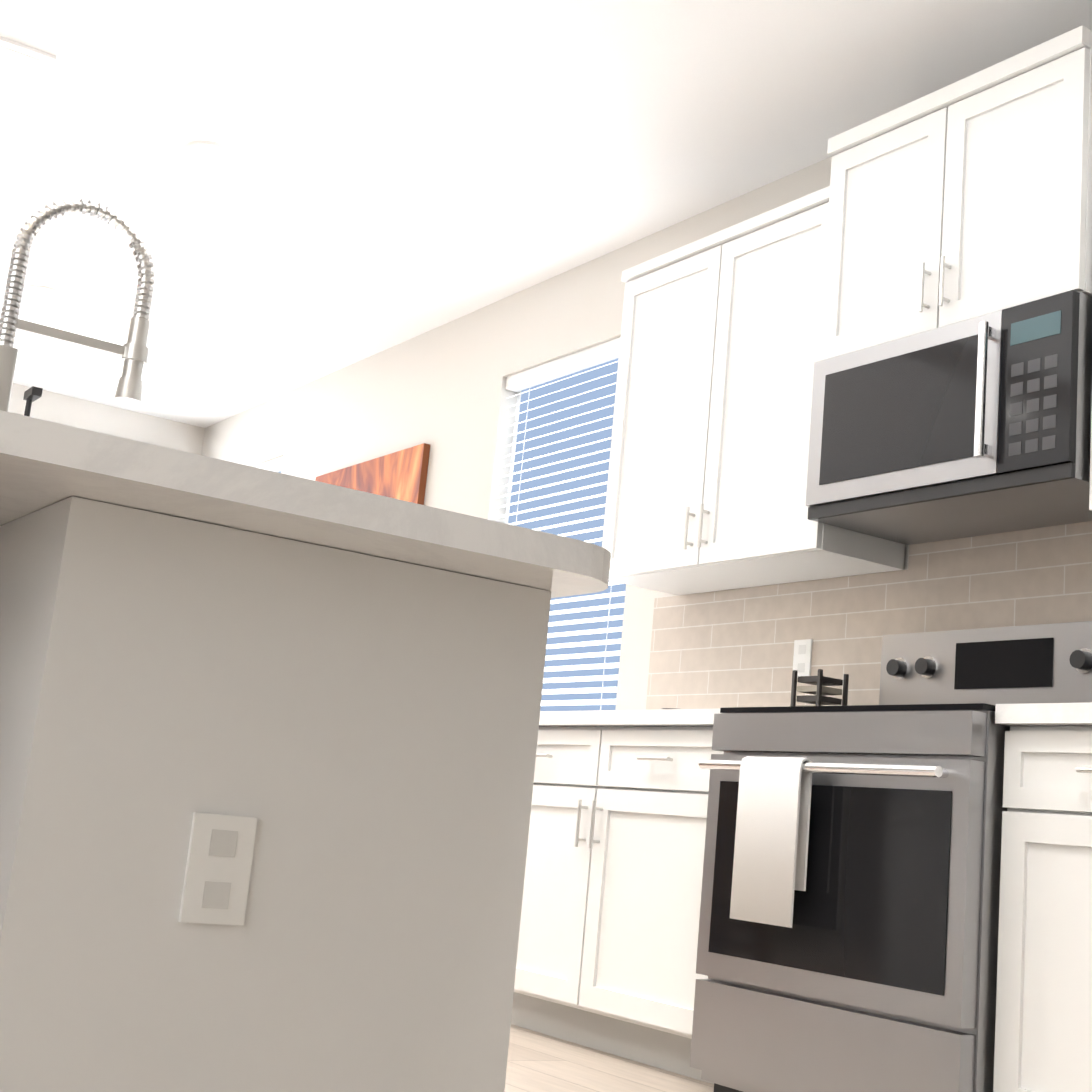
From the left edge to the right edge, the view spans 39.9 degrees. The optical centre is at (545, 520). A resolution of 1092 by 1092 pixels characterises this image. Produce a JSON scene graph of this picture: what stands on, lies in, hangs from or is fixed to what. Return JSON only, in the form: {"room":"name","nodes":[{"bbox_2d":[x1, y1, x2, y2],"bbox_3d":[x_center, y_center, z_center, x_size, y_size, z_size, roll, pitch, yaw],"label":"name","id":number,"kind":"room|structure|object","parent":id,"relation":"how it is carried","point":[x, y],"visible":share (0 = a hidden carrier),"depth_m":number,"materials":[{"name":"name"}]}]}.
{"room":"kitchen","nodes":[
{"label":"kitchen","id":0,"kind":"room"},
{"bbox_2d":[8,383,204,454],"bbox_3d":[-5.820,-0.021,6.691,8.650,2.780,0.150,13,-14,-33],"label":"wall","id":1,"kind":"structure","parent":0,"point":[100,417],"depth_m":8.90,"materials":[{"name":"paint"}]},
{"bbox_2d":[0,0,1091,427],"bbox_3d":[-2.655,-2.017,2.699,8.800,0.120,10.700,13,-14,-33],"label":"ceiling","id":2,"kind":"structure","parent":0,"point":[400,172],"depth_m":5.04,"materials":[{"name":"paint"}]},
{"bbox_2d":[0,36,55,102],"bbox_3d":[-1.724,-1.436,4.772,0.220,0.014,0.400,13,-14,-33],"label":"ceiling vent","id":3,"kind":"object","parent":2,"relation":"in","point":[24,68],"visible":0.94,"depth_m":4.74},
{"bbox_2d":[24,285,67,300],"bbox_3d":[-2.315,-1.053,6.951,0.196,0.006,0.196,13,-14,-33],"label":"recessed light","id":4,"kind":"object","parent":2,"relation":"in","point":[47,293],"visible":0.98,"depth_m":6.94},
{"bbox_2d":[184,140,239,166],"bbox_3d":[-1.170,-1.286,5.267,0.196,0.006,0.196,13,-14,-33],"label":"recessed light","id":5,"kind":"object","parent":2,"relation":"in","point":[218,154],"visible":1,"depth_m":5.26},
{"bbox_2d":[201,156,908,709],"bbox_3d":[0.762,0.213,4.739,0.150,2.780,10.700,13,-14,-33],"label":"wall","id":6,"kind":"structure","parent":0,"point":[443,392],"depth_m":6.49,"materials":[{"name":"paint"}]},
{"bbox_2d":[254,456,282,472],"bbox_3d":[-1.732,0.587,8.359,0.060,1.813,0.924,13,-14,-33],"label":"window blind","id":7,"kind":"object","parent":6,"relation":"attached to","point":[274,465],"depth_m":8.28,"materials":[{"name":"white"}]},
{"bbox_2d":[315,443,429,504],"bbox_3d":[-0.894,0.240,7.083,0.033,1.070,1.110,13,-14,-33],"label":"framed picture","id":8,"kind":"object","parent":6,"relation":"attached to","point":[401,475],"visible":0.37,"depth_m":6.93,"materials":[{"name":"brown wood"}]},
{"bbox_2d":[504,391,520,523],"bbox_3d":[0.054,0.242,5.768,0.156,1.840,0.990,13,-14,-33],"label":"window","id":9,"kind":"structure","parent":6,"relation":"in","point":[511,469],"depth_m":6.29,"materials":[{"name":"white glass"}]},
{"bbox_2d":[494,337,625,710],"bbox_3d":[0.048,0.230,5.766,0.060,1.813,0.974,13,-14,-33],"label":"window blind","id":10,"kind":"object","parent":6,"relation":"attached to","point":[559,483],"visible":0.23,"depth_m":5.80,"materials":[{"name":"white"}]},
{"bbox_2d":[602,225,781,594],"bbox_3d":[0.515,-0.325,4.827,0.336,1.050,0.559,13,-14,-33],"label":"upper cabinet","id":11,"kind":"object","parent":6,"relation":"attached to","point":[658,531],"depth_m":4.73,"materials":[{"name":"white wood"}]},
{"bbox_2d":[710,189,904,583],"bbox_3d":[0.760,-0.375,4.470,0.336,1.050,0.559,13,-14,-33],"label":"upper cabinet","id":12,"kind":"object","parent":6,"relation":"attached to","point":[763,528],"depth_m":4.34,"materials":[{"name":"white wood"}]},
{"bbox_2d":[646,521,1091,709],"bbox_3d":[1.228,0.519,3.769,0.010,1.885,3.175,13,-14,-33],"label":"tile backsplash","id":13,"kind":"structure","parent":6,"relation":"attached to","point":[723,649],"depth_m":4.34,"materials":[{"name":"beige tile"}]},
{"bbox_2d":[793,639,812,677],"bbox_3d":[0.766,0.413,4.495,0.006,0.115,0.072,13,-14,-33],"label":"outlet","id":14,"kind":"object","parent":13,"relation":"attached to","point":[802,657],"visible":0.83,"depth_m":4.49,"materials":[{"name":"white plastic"}]},
{"bbox_2d":[810,78,965,368],"bbox_3d":[1.069,-0.747,4.092,0.376,0.655,0.481,13,-14,-33],"label":"upper cabinet","id":15,"kind":"object","parent":6,"relation":"attached to","point":[890,219],"depth_m":3.99,"materials":[{"name":"white wood"}]},
{"bbox_2d":[806,290,1091,544],"bbox_3d":[1.091,-0.235,3.818,0.441,0.440,0.832,13,-14,-33],"label":"microwave","id":16,"kind":"object","parent":15,"relation":"attached to","point":[977,426],"visible":1,"depth_m":3.67,"materials":[{"name":"silver metal"}]},
{"bbox_2d":[958,25,1091,321],"bbox_3d":[1.271,-0.788,3.798,0.376,0.655,0.481,13,-14,-33],"label":"upper cabinet","id":17,"kind":"object","parent":6,"relation":"attached to","point":[966,197],"depth_m":3.63,"materials":[{"name":"white wood"}]},
{"bbox_2d":[1089,402,1091,510],"bbox_3d":[1.556,-0.534,3.311,0.336,1.050,0.571,13,-14,-33],"label":"upper cabinet","id":18,"kind":"object","parent":6,"relation":"attached to","point":[1090,492],"depth_m":3.36,"materials":[{"name":"white wood"}]},
{"bbox_2d":[504,1024,713,1091],"bbox_3d":[-2.927,0.813,2.123,8.800,0.120,10.700,13,-14,-33],"label":"floor","id":19,"kind":"structure","parent":0,"point":[538,1062],"depth_m":3.76,"materials":[{"name":"brown wood"}]},
{"bbox_2d":[0,494,567,1091],"bbox_3d":[-0.855,0.575,2.492,0.618,0.879,2.016,13,-14,-33],"label":"kitchen island","id":20,"kind":"object","parent":19,"relation":"on","point":[336,690],"depth_m":1.67,"materials":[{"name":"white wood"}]},
{"bbox_2d":[179,812,256,924],"bbox_3d":[-0.354,0.377,1.628,0.072,0.115,0.007,13,-14,-33],"label":"outlet","id":21,"kind":"object","parent":20,"relation":"attached to","point":[218,870],"visible":1,"depth_m":1.62,"materials":[{"name":"white plastic"}]},
{"bbox_2d":[0,410,610,595],"bbox_3d":[-0.947,0.080,2.424,1.100,0.040,2.180,13,-14,-33],"label":"island countertop","id":22,"kind":"structure","parent":20,"relation":"on","point":[40,460],"depth_m":1.60,"materials":[{"name":"white stone"}]},
{"bbox_2d":[23,386,42,416],"bbox_3d":[-0.746,-0.086,2.127,0.073,0.202,0.074,13,-14,-33],"label":"soap bottle","id":23,"kind":"object","parent":22,"relation":"on","point":[32,394],"visible":0.06,"depth_m":2.13,"materials":[{"name":"plastic"}]},
{"bbox_2d":[0,198,153,411],"bbox_3d":[-0.764,-0.228,2.368,0.248,0.572,0.105,13,-14,-33],"label":"faucet","id":24,"kind":"object","parent":22,"relation":"on","point":[133,352],"visible":0.98,"depth_m":2.37,"materials":[{"name":"silver metal"}]},
{"bbox_2d":[511,727,723,1083],"bbox_3d":[0.348,1.063,4.322,0.630,0.879,1.125,13,-14,-33],"label":"base cabinet","id":25,"kind":"object","parent":19,"relation":"on","point":[608,935],"visible":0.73,"depth_m":4.09,"materials":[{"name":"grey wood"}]},
{"bbox_2d":[539,702,1091,726],"bbox_3d":[0.930,0.507,3.636,0.621,0.040,3.060,13,-14,-33],"label":"countertop","id":26,"kind":"structure","parent":25,"relation":"on","point":[1054,714],"depth_m":3.90,"materials":[{"name":"white stone"}]},
{"bbox_2d":[790,669,848,705],"bbox_3d":[0.763,0.503,4.199,0.110,0.160,0.110,13,-14,-33],"label":"rack","id":27,"kind":"object","parent":26,"relation":"on","point":[819,690],"visible":0.62,"depth_m":4.18,"materials":[{"name":"grey metal"}]},
{"bbox_2d":[690,621,1091,1091],"bbox_3d":[0.863,0.791,3.514,0.745,1.185,0.824,13,-14,-33],"label":"range","id":28,"kind":"object","parent":19,"relation":"on","point":[848,922],"visible":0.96,"depth_m":3.31,"materials":[{"name":"silver metal"}]},
{"bbox_2d":[993,726,1091,1091],"bbox_3d":[1.438,0.845,2.735,0.630,0.879,1.070,13,-14,-33],"label":"base cabinet","id":29,"kind":"object","parent":19,"relation":"on","point":[1043,1032],"visible":1,"depth_m":2.95,"materials":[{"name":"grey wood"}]}
]}

